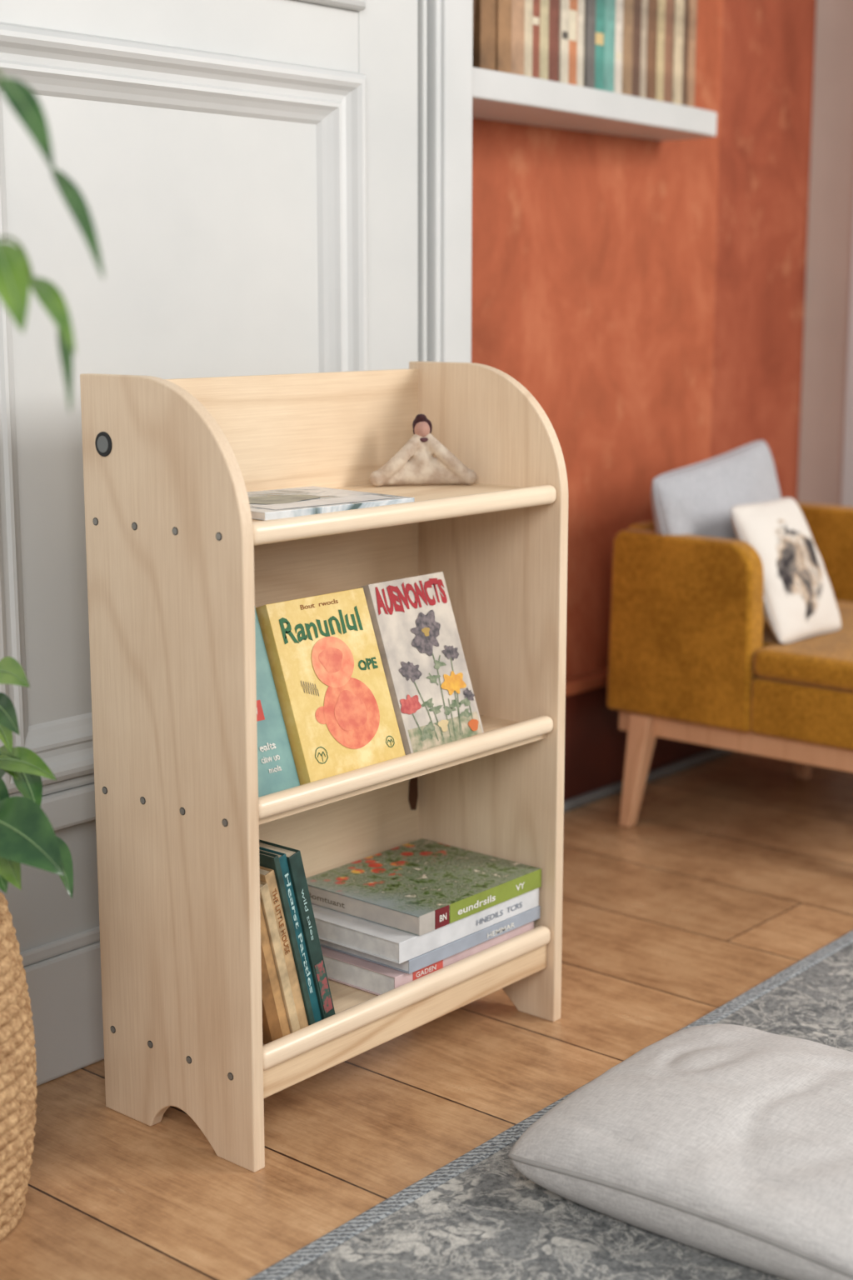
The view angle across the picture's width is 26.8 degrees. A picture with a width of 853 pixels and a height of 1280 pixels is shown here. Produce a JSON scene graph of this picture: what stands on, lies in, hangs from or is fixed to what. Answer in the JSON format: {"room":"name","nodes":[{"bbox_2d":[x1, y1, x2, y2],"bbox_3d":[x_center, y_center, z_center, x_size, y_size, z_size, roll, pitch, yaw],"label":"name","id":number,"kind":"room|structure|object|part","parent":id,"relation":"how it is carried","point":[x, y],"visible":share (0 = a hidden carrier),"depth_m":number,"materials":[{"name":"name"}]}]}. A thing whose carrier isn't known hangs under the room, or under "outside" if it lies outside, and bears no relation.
{"room":"living room","nodes":[
{"label":"living room","id":0,"kind":"room"},
{"bbox_2d":[0,0,418,952],"bbox_3d":[-0.816,-0.549,1.834,0.114,2.400,2.343,9,14,40],"label":"wall","id":1,"kind":"structure","parent":0,"point":[206,224],"depth_m":2.34,"materials":[{"name":"white paint"}]},
{"bbox_2d":[9,773,95,830],"bbox_3d":[-0.770,0.275,1.949,0.024,0.062,2.343,9,14,40],"label":"trim","id":2,"kind":"structure","parent":1,"relation":"attached to","point":[68,802],"depth_m":2.29,"materials":[{"name":"white paint"}]},
{"bbox_2d":[20,926,104,1085],"bbox_3d":[-0.775,0.546,2.004,0.014,0.185,2.343,9,14,40],"label":"baseboard","id":3,"kind":"structure","parent":1,"relation":"attached to","point":[63,977],"depth_m":2.34,"materials":[{"name":"white paint"}]},
{"bbox_2d":[0,22,368,794],"bbox_3d":[-0.316,-0.306,2.382,0.035,0.920,0.684,9,14,40],"label":"trim","id":4,"kind":"structure","parent":1,"relation":"attached to","point":[51,62],"depth_m":2.31,"materials":[{"name":"white paint"}]},
{"bbox_2d":[296,0,365,11],"bbox_3d":[-0.316,-1.282,2.198,0.035,0.895,0.684,9,14,40],"label":"trim","id":5,"kind":"structure","parent":1,"relation":"attached to","point":[354,5],"depth_m":2.50,"materials":[{"name":"white paint"}]},
{"bbox_2d":[417,0,427,361],"bbox_3d":[-0.014,-0.710,2.690,0.034,2.400,0.010,9,14,40],"label":"trim","id":6,"kind":"structure","parent":1,"relation":"attached to","point":[422,4],"depth_m":2.68,"materials":[{"name":"white paint"}]},
{"bbox_2d":[0,750,852,1279],"bbox_3d":[0.886,0.868,0.927,4.800,0.050,5.600,9,14,40],"label":"floor","id":7,"kind":"structure","parent":0,"point":[735,868],"depth_m":2.39,"materials":[{"name":"brown wood"}]},
{"bbox_2d":[0,891,37,1240],"bbox_3d":[-0.586,0.465,1.953,0.314,0.364,0.314,4,12,22],"label":"woven basket","id":8,"kind":"object","parent":7,"relation":"on","point":[18,1092],"visible":1,"depth_m":1.92,"materials":[{"name":"wicker"}]},
{"bbox_2d":[0,71,104,898],"bbox_3d":[-0.446,0.064,1.648,0.300,1.163,0.735,-4,12,-22],"label":"potted plant","id":9,"kind":"object","parent":8,"relation":"in","point":[27,837],"visible":1,"depth_m":1.80,"materials":[{"name":"green plant"}]},
{"bbox_2d":[80,360,568,1172],"bbox_3d":[-0.108,0.114,2.320,0.270,0.918,0.607,9,14,40],"label":"bookcase","id":10,"kind":"object","parent":7,"relation":"on","point":[179,566],"visible":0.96,"depth_m":2.20,"materials":[{"name":"brown wood"}]},
{"bbox_3d":[-0.298,0.155,2.101,0.270,0.918,0.018,9,14,40],"label":"panel","id":11,"kind":"part","parent":10,"relation":"part of","materials":[{"name":"brown wood"}]},
{"bbox_2d":[260,941,282,1044],"bbox_3d":[-0.252,0.409,2.187,0.160,0.149,0.055,9,14,40],"label":"book","id":12,"kind":"object","parent":10,"relation":"on","point":[272,1031],"visible":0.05,"depth_m":2.15,"materials":[{"name":"paper"}]},
{"bbox_2d":[260,899,290,1036],"bbox_3d":[-0.246,0.386,2.194,0.160,0.192,0.063,9,14,40],"label":"book","id":13,"kind":"object","parent":10,"relation":"on","point":[266,944],"visible":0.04,"depth_m":2.15,"materials":[{"name":"paper"}]},
{"bbox_2d":[255,607,299,797],"bbox_3d":[-0.217,0.076,2.104,0.086,0.218,0.108,9,14,40],"label":"picture book","id":14,"kind":"object","parent":10,"relation":"on","point":[277,771],"visible":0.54,"depth_m":2.12,"materials":[{"name":"teal paper"}]},
{"bbox_2d":[260,880,299,1033],"bbox_3d":[-0.235,0.377,2.201,0.160,0.208,0.065,9,14,40],"label":"book","id":15,"kind":"object","parent":10,"relation":"on","point":[266,901],"visible":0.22,"depth_m":2.15,"materials":[{"name":"paper"}]},
{"bbox_2d":[259,865,309,1029],"bbox_3d":[-0.228,0.368,2.212,0.161,0.220,0.071,9,14,40],"label":"book","id":16,"kind":"object","parent":10,"relation":"on","point":[267,875],"visible":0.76,"depth_m":2.15,"materials":[{"name":"paper"}]},
{"bbox_2d":[259,850,314,1024],"bbox_3d":[-0.219,0.359,2.216,0.160,0.238,0.068,9,14,40],"label":"book","id":17,"kind":"object","parent":10,"relation":"on","point":[271,861],"visible":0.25,"depth_m":2.15,"materials":[{"name":"paper"}]},
{"bbox_2d":[259,846,322,1022],"bbox_3d":[-0.213,0.358,2.227,0.161,0.236,0.073,9,14,40],"label":"book","id":18,"kind":"object","parent":10,"relation":"on","point":[282,857],"visible":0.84,"depth_m":2.17,"materials":[{"name":"paper"}]},
{"bbox_3d":[-0.200,0.046,2.388,0.010,0.790,0.568,9,14,40],"label":"panel","id":19,"kind":"part","parent":10,"relation":"part of","materials":[{"name":"brown wood"}]},
{"bbox_2d":[259,839,335,1019],"bbox_3d":[-0.199,0.356,2.239,0.161,0.235,0.079,9,14,40],"label":"book","id":20,"kind":"object","parent":10,"relation":"on","point":[295,863],"visible":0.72,"depth_m":2.18,"materials":[{"name":"paper"}]},
{"bbox_2d":[315,960,333,1014],"bbox_3d":[-0.127,0.429,2.213,0.001,0.070,0.014,9,28,40],"label":"picture","id":21,"kind":"object","parent":20,"relation":"attached to","point":[322,984],"depth_m":2.21},
{"bbox_2d":[255,587,405,784],"bbox_3d":[-0.118,0.056,2.209,0.097,0.219,0.172,9,14,40],"label":"picture book","id":22,"kind":"object","parent":10,"relation":"on","point":[322,651],"visible":0.9,"depth_m":2.19,"materials":[{"name":"yellow paper"}]},
{"bbox_2d":[315,706,326,724],"bbox_3d":[-0.125,0.091,2.170,0.001,0.022,0.028,-16,-3,42],"label":"picture","id":23,"kind":"object","parent":22,"relation":"attached to","point":[320,717],"depth_m":2.17},
{"bbox_2d":[311,636,354,687],"bbox_3d":[-0.114,0.027,2.201,0.001,0.064,0.072,-16,-3,42],"label":"picture","id":24,"kind":"object","parent":22,"relation":"attached to","point":[337,679],"depth_m":2.20},
{"bbox_2d":[324,677,379,749],"bbox_3d":[-0.092,0.089,2.206,0.001,0.090,0.096,-16,-3,42],"label":"picture","id":25,"kind":"object","parent":22,"relation":"attached to","point":[357,737],"depth_m":2.21},
{"bbox_2d":[247,485,414,520],"bbox_3d":[-0.167,-0.170,2.203,0.235,0.010,0.195,-10,15,-43],"label":"magazine","id":26,"kind":"object","parent":10,"relation":"on","point":[304,501],"visible":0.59,"depth_m":2.17,"materials":[{"name":"white paper"}]},
{"bbox_2d":[248,495,320,504],"bbox_3d":[-0.183,-0.172,2.190,0.119,0.001,0.089,-10,15,-43],"label":"picture","id":27,"kind":"object","parent":26,"relation":"on","point":[284,498],"depth_m":2.19},
{"bbox_2d":[357,571,484,754],"bbox_3d":[-0.006,0.030,2.341,0.094,0.220,0.148,9,14,40],"label":"picture book","id":28,"kind":"object","parent":10,"relation":"on","point":[414,624],"visible":0.92,"depth_m":2.33,"materials":[{"name":"white paper"}]},
{"bbox_2d":[400,694,421,714],"bbox_3d":[-0.021,0.082,2.291,0.001,0.026,0.039,-16,-3,42],"label":"flower","id":29,"kind":"object","parent":28,"relation":"on","point":[410,705],"depth_m":2.29,"materials":[{"name":"red paper"}]},
{"bbox_2d":[399,661,422,682],"bbox_3d":[-0.021,0.040,2.304,0.001,0.030,0.041,-16,-2,42],"label":"flower","id":30,"kind":"object","parent":28,"relation":"on","point":[408,670],"depth_m":2.30,"materials":[{"name":"paper"}]},
{"bbox_2d":[421,627,429,636],"bbox_3d":[0.000,-0.011,2.341,0.001,0.012,0.017,-16,-3,42],"label":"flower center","id":31,"kind":"object","parent":28,"relation":"on","point":[426,630],"depth_m":2.34,"materials":[{"name":"yellow paper"}]},
{"bbox_2d":[410,610,440,655],"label":"flower","id":32,"kind":"object","parent":28,"relation":"on","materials":[{"name":"paper"}]},
{"bbox_2d":[438,720,448,731],"bbox_3d":[0.023,0.111,2.329,0.001,0.016,0.022,-16,-3,42],"label":"flower","id":33,"kind":"object","parent":28,"relation":"on","point":[443,723],"depth_m":2.33,"materials":[{"name":"beige paper"}]},
{"bbox_2d":[408,711,482,752],"bbox_3d":[0.025,0.120,2.330,0.001,0.032,0.140,-16,-3,42],"label":"picture","id":34,"kind":"object","parent":28,"relation":"attached to","point":[415,734],"depth_m":2.33},
{"bbox_2d":[442,645,459,660],"bbox_3d":[0.032,0.017,2.368,0.001,0.022,0.032,-16,-3,42],"label":"flower","id":35,"kind":"object","parent":28,"relation":"on","point":[449,652],"depth_m":2.37,"materials":[{"name":"grey paper"}]},
{"bbox_2d":[440,670,466,694],"bbox_3d":[0.035,0.057,2.359,0.001,0.032,0.050,-16,-3,42],"label":"flower","id":36,"kind":"object","parent":28,"relation":"on","point":[453,682],"depth_m":2.36,"materials":[{"name":"yellow paper"}]},
{"bbox_2d":[464,688,474,699],"bbox_3d":[0.057,0.072,2.378,0.001,0.018,0.021,-16,-3,42],"label":"flower","id":37,"kind":"object","parent":28,"relation":"on","point":[469,694],"depth_m":2.38,"materials":[{"name":"paper"}]},
{"bbox_2d":[468,719,478,730],"bbox_3d":[0.063,0.112,2.372,0.001,0.016,0.022,-16,-3,42],"label":"flower","id":38,"kind":"object","parent":28,"relation":"on","point":[473,723],"depth_m":2.37,"materials":[{"name":"orange paper"}]},
{"bbox_2d":[369,414,477,486],"bbox_3d":[-0.005,-0.259,2.442,0.149,0.097,0.038,-2,11,-12],"label":"doll","id":39,"kind":"object","parent":10,"relation":"on","point":[414,463],"visible":1,"depth_m":2.44},
{"bbox_2d":[320,920,534,995],"bbox_3d":[-0.028,0.414,2.475,0.221,0.032,0.295,9,14,40],"label":"book","id":40,"kind":"object","parent":10,"relation":"on","point":[372,977],"visible":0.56,"depth_m":2.35,"materials":[{"name":"white paper"}]},
{"bbox_2d":[319,905,540,974],"bbox_3d":[-0.014,0.388,2.475,0.220,0.018,0.280,9,14,40],"label":"book","id":41,"kind":"object","parent":40,"relation":"on","point":[434,956],"visible":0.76,"depth_m":2.38,"materials":[{"name":"white paper"}]},
{"bbox_2d":[311,887,539,964],"bbox_3d":[-0.022,0.366,2.465,0.223,0.028,0.296,9,14,40],"label":"book","id":42,"kind":"object","parent":41,"relation":"on","point":[383,942],"visible":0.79,"depth_m":2.35,"materials":[{"name":"white paper"}]},
{"bbox_2d":[306,838,541,935],"bbox_3d":[-0.008,0.337,2.472,0.221,0.026,0.263,9,14,40],"label":"book","id":43,"kind":"object","parent":42,"relation":"on","point":[421,887],"visible":0.94,"depth_m":2.43,"materials":[{"name":"green paper"}]},
{"bbox_3d":[0.083,0.072,2.540,0.270,0.918,0.018,9,14,40],"label":"panel","id":44,"kind":"part","parent":10,"relation":"part of","materials":[{"name":"brown wood"}]},
{"bbox_2d":[247,930,852,1279],"bbox_3d":[1.270,0.657,1.879,2.200,0.012,2.990,9,14,39],"label":"area rug","id":45,"kind":"object","parent":7,"relation":"on","point":[476,1217],"visible":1,"depth_m":1.95,"materials":[{"name":"grey carpet"}]},
{"bbox_2d":[508,1024,852,1279],"bbox_3d":[0.403,0.565,2.063,0.461,0.102,0.461,8,13,37],"label":"floor cushion","id":46,"kind":"object","parent":45,"relation":"on","point":[733,1142],"visible":1,"depth_m":1.97,"materials":[{"name":"grey fabric"}]},
{"bbox_2d":[606,501,852,827],"bbox_3d":[0.828,0.058,3.543,0.691,0.575,0.762,9,14,40],"label":"armchair","id":47,"kind":"object","parent":7,"relation":"on","point":[696,657],"visible":0.83,"depth_m":3.37,"materials":[{"name":"yellow fabric"}]},
{"bbox_3d":[0.411,0.251,3.497,0.048,0.211,0.098,9,14,40],"label":"leg","id":48,"kind":"part","parent":47,"relation":"part of","materials":[{"name":"brown wood"}]},
{"bbox_3d":[0.587,-0.105,3.731,0.046,0.325,0.570,9,14,40],"label":"backrest","id":49,"kind":"part","parent":47,"relation":"part of","materials":[{"name":"yellow fabric"}]},
{"bbox_3d":[0.492,-0.023,3.414,0.324,0.357,0.056,9,14,40],"label":"armrest","id":50,"kind":"part","parent":47,"relation":"part of","materials":[{"name":"yellow fabric"}]},
{"bbox_2d":[651,440,781,539],"bbox_3d":[0.590,-0.203,3.551,0.137,0.361,0.444,7,13,34],"label":"throw pillow","id":51,"kind":"object","parent":47,"relation":"on","point":[698,498],"visible":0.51,"depth_m":3.45,"materials":[{"name":"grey fabric"}]},
{"bbox_3d":[0.828,0.151,3.575,0.640,0.044,0.635,9,14,40],"label":"frame","id":52,"kind":"part","parent":47,"relation":"part of","materials":[{"name":"brown wood"}]},
{"bbox_2d":[730,497,841,644],"bbox_3d":[0.688,-0.136,3.421,0.142,0.251,0.232,10,15,43],"label":"throw pillow","id":53,"kind":"object","parent":47,"relation":"on","point":[799,601],"visible":0.98,"depth_m":3.37,"materials":[{"name":"white fabric"}]},
{"bbox_3d":[0.851,0.081,3.542,0.640,0.106,0.675,9,14,40],"label":"seat","id":54,"kind":"part","parent":47,"relation":"part of","materials":[{"name":"yellow fabric"}]},
{"bbox_3d":[0.807,0.185,3.851,0.071,0.211,0.085,9,14,40],"label":"leg","id":55,"kind":"part","parent":47,"relation":"part of","materials":[{"name":"brown wood"}]},
{"bbox_2d":[753,600,852,691],"bbox_3d":[0.854,0.001,3.525,0.643,0.056,0.679,9,14,40],"label":"seat cushion","id":56,"kind":"object","parent":47,"relation":"on","point":[822,662],"depth_m":3.27,"materials":[{"name":"yellow fabric"}]},
{"bbox_3d":[0.897,-0.111,3.881,0.324,0.357,0.065,9,14,40],"label":"armrest","id":57,"kind":"part","parent":47,"relation":"part of","materials":[{"name":"yellow fabric"}]},
{"bbox_2d":[471,0,816,678],"bbox_3d":[0.315,-0.872,3.547,0.130,2.400,1.663,9,14,40],"label":"wall","id":58,"kind":"structure","parent":0,"point":[594,254],"depth_m":3.67,"materials":[{"name":"paint"}]},
{"bbox_2d":[427,0,473,362],"bbox_3d":[-0.065,-0.733,2.809,0.297,2.400,0.088,9,14,40],"label":"trim","id":59,"kind":"structure","parent":58,"relation":"attached to","point":[450,22],"depth_m":2.71,"materials":[{"name":"white paint"}]},
{"bbox_2d":[565,667,608,696],"bbox_3d":[0.379,0.072,3.674,0.043,0.027,1.555,9,14,40],"label":"trim","id":60,"kind":"structure","parent":58,"relation":"attached to","point":[599,678],"depth_m":3.58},
{"bbox_2d":[472,66,717,140],"bbox_3d":[0.248,-0.949,3.186,0.209,0.047,0.941,9,14,40],"label":"wall shelf","id":61,"kind":"object","parent":58,"relation":"attached to","point":[497,96],"visible":0.73,"depth_m":3.15,"materials":[{"name":"white paint"}]},
{"bbox_2d":[472,0,475,46],"bbox_3d":[0.006,-1.044,2.908,0.163,0.242,0.055,9,14,40],"label":"book","id":62,"kind":"object","parent":61,"relation":"on","point":[474,1],"visible":0.02,"depth_m":2.87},
{"bbox_2d":[472,0,495,70],"bbox_3d":[0.039,-1.057,2.945,0.161,0.254,0.040,9,14,40],"label":"book","id":63,"kind":"object","parent":61,"relation":"on","point":[484,34],"visible":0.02,"depth_m":2.90,"materials":[{"name":"brown paper"}]},
{"bbox_2d":[495,0,511,73],"bbox_3d":[0.066,-1.069,2.972,0.165,0.268,0.036,9,14,40],"label":"book","id":64,"kind":"object","parent":61,"relation":"on","point":[503,7],"visible":0.02,"depth_m":2.93,"materials":[{"name":"paper"}]},
{"bbox_2d":[511,0,524,75],"bbox_3d":[0.089,-1.078,3.000,0.163,0.275,0.036,9,14,40],"label":"book","id":65,"kind":"object","parent":61,"relation":"on","point":[517,6],"visible":0.02,"depth_m":2.96,"materials":[{"name":"beige paper"}]},
{"bbox_2d":[524,0,533,76],"bbox_3d":[0.109,-1.081,3.025,0.160,0.272,0.024,9,14,40],"label":"book","id":66,"kind":"object","parent":61,"relation":"on","point":[528,3],"visible":0.02,"depth_m":2.99,"materials":[{"name":"beige paper"}]},
{"bbox_2d":[532,0,540,78],"bbox_3d":[0.124,-1.077,3.048,0.156,0.254,0.026,9,14,40],"label":"book","id":67,"kind":"object","parent":61,"relation":"on","point":[536,29],"visible":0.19,"depth_m":3.01,"materials":[{"name":"paper"}]},
{"bbox_2d":[539,0,549,79],"bbox_3d":[0.141,-1.094,3.068,0.151,0.282,0.028,9,14,40],"label":"book","id":68,"kind":"object","parent":61,"relation":"on","point":[544,5],"visible":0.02,"depth_m":3.03,"materials":[{"name":"paper"}]},
{"bbox_2d":[548,0,559,81],"bbox_3d":[0.160,-1.085,3.094,0.150,0.253,0.030,9,14,40],"label":"book","id":69,"kind":"object","parent":61,"relation":"on","point":[553,52],"visible":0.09,"depth_m":3.06,"materials":[{"name":"paper"}]},
{"bbox_2d":[558,0,569,83],"bbox_3d":[0.180,-1.088,3.114,0.153,0.252,0.024,9,14,40],"label":"book","id":70,"kind":"object","parent":61,"relation":"on","point":[564,7],"visible":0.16,"depth_m":3.07,"materials":[{"name":"beige paper"}]},
{"bbox_2d":[568,0,578,84],"bbox_3d":[0.197,-1.102,3.135,0.148,0.271,0.030,9,14,40],"label":"book","id":71,"kind":"object","parent":61,"relation":"on","point":[573,3],"visible":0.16,"depth_m":3.10,"materials":[{"name":"paper"}]},
{"bbox_2d":[576,0,584,86],"bbox_3d":[0.213,-1.098,3.158,0.145,0.255,0.022,9,14,40],"label":"book","id":72,"kind":"object","parent":61,"relation":"on","point":[581,13],"visible":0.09,"depth_m":3.12,"materials":[{"name":"beige paper"}]},
{"bbox_2d":[583,0,596,88],"bbox_3d":[0.232,-1.103,3.176,0.150,0.259,0.026,9,14,40],"label":"book","id":73,"kind":"object","parent":61,"relation":"on","point":[590,5],"visible":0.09,"depth_m":3.13,"materials":[{"name":"grey paper"}]},
{"bbox_2d":[595,0,604,89],"bbox_3d":[0.250,-1.121,3.200,0.143,0.286,0.036,9,14,40],"label":"book","id":74,"kind":"object","parent":61,"relation":"on","point":[600,5],"visible":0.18,"depth_m":3.17,"materials":[{"name":"teal paper"}]},
{"bbox_2d":[603,0,615,92],"bbox_3d":[0.273,-1.128,3.226,0.142,0.289,0.032,9,14,40],"label":"book","id":75,"kind":"object","parent":61,"relation":"on","point":[610,5],"visible":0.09,"depth_m":3.19,"materials":[{"name":"teal paper"}]},
{"bbox_2d":[614,0,623,93],"bbox_3d":[0.292,-1.135,3.248,0.142,0.296,0.024,9,14,40],"label":"book","id":76,"kind":"object","parent":61,"relation":"on","point":[619,3],"visible":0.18,"depth_m":3.21,"materials":[{"name":"beige paper"}]},
{"bbox_2d":[621,0,634,95],"bbox_3d":[0.311,-1.119,3.274,0.140,0.254,0.032,9,14,40],"label":"book","id":77,"kind":"object","parent":61,"relation":"on","point":[628,5],"visible":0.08,"depth_m":3.24,"materials":[{"name":"brown paper"}]},
{"bbox_2d":[631,0,641,97],"bbox_3d":[0.330,-1.134,3.296,0.138,0.275,0.028,9,14,40],"label":"book","id":78,"kind":"object","parent":61,"relation":"on","point":[637,3],"visible":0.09,"depth_m":3.26,"materials":[{"name":"brown paper"}]},
{"bbox_2d":[640,0,648,98],"bbox_3d":[0.347,-1.137,3.319,0.133,0.272,0.026,9,14,40],"label":"book","id":79,"kind":"object","parent":61,"relation":"on","point":[644,2],"visible":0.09,"depth_m":3.29,"materials":[{"name":"paper"}]},
{"bbox_2d":[645,0,657,99],"bbox_3d":[0.366,-1.132,3.343,0.133,0.254,0.030,9,14,40],"label":"book","id":80,"kind":"object","parent":61,"relation":"on","point":[652,4],"visible":0.09,"depth_m":3.31,"materials":[{"name":"paper"}]},
{"bbox_2d":[655,0,665,101],"bbox_3d":[0.385,-1.138,3.365,0.133,0.258,0.026,9,14,40],"label":"book","id":81,"kind":"object","parent":61,"relation":"on","point":[661,27],"visible":0.09,"depth_m":3.33,"materials":[{"name":"beige paper"}]},
{"bbox_2d":[663,0,674,103],"bbox_3d":[0.403,-1.161,3.384,0.130,0.297,0.030,9,14,40],"label":"book","id":82,"kind":"object","parent":61,"relation":"on","point":[669,3],"visible":0.09,"depth_m":3.35,"materials":[{"name":"brown paper"}]},
{"bbox_2d":[671,0,684,104],"bbox_3d":[0.425,-1.167,3.407,0.133,0.298,0.030,9,14,40],"label":"book","id":83,"kind":"object","parent":61,"relation":"on","point":[678,24],"visible":0.27,"depth_m":3.37,"materials":[{"name":"beige paper"}]},
{"bbox_2d":[681,0,687,105],"bbox_3d":[0.440,-1.161,3.434,0.123,0.278,0.026,9,14,40],"label":"book","id":84,"kind":"object","parent":61,"relation":"on","point":[685,1],"visible":0.09,"depth_m":3.41,"materials":[{"name":"brown paper"}]},
{"bbox_2d":[685,0,697,107],"bbox_3d":[0.459,-1.171,3.452,0.126,0.291,0.026,9,14,40],"label":"book","id":85,"kind":"object","parent":61,"relation":"on","point":[692,4],"visible":0.17,"depth_m":3.42,"materials":[{"name":"beige paper"}]},
{"bbox_2d":[564,685,715,800],"bbox_3d":[0.373,0.200,3.703,0.027,0.235,1.555,9,14,40],"label":"baseboard","id":86,"kind":"structure","parent":58,"relation":"attached to","point":[596,746],"depth_m":3.65,"materials":[{"name":"brown paint"}]},
{"bbox_2d":[564,747,734,812],"bbox_3d":[0.389,0.308,3.710,0.018,0.020,1.555,9,14,40],"label":"trim","id":87,"kind":"structure","parent":58,"relation":"attached to","point":[570,804],"depth_m":3.81,"materials":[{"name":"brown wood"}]},
{"bbox_2d":[797,0,852,505],"bbox_3d":[2.433,-0.739,2.844,4.280,2.400,0.100,9,14,40],"label":"curtain","id":88,"kind":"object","parent":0,"point":[831,190],"depth_m":4.07,"materials":[{"name":"pink fabric"}]},
{"bbox_2d":[840,221,852,506],"bbox_3d":[1.006,-0.950,3.964,0.130,2.400,0.020,9,14,40],"label":"trim","id":89,"kind":"structure","parent":88,"relation":"attached to","point":[847,495],"depth_m":4.07,"materials":[{"name":"white paint"}]}
]}

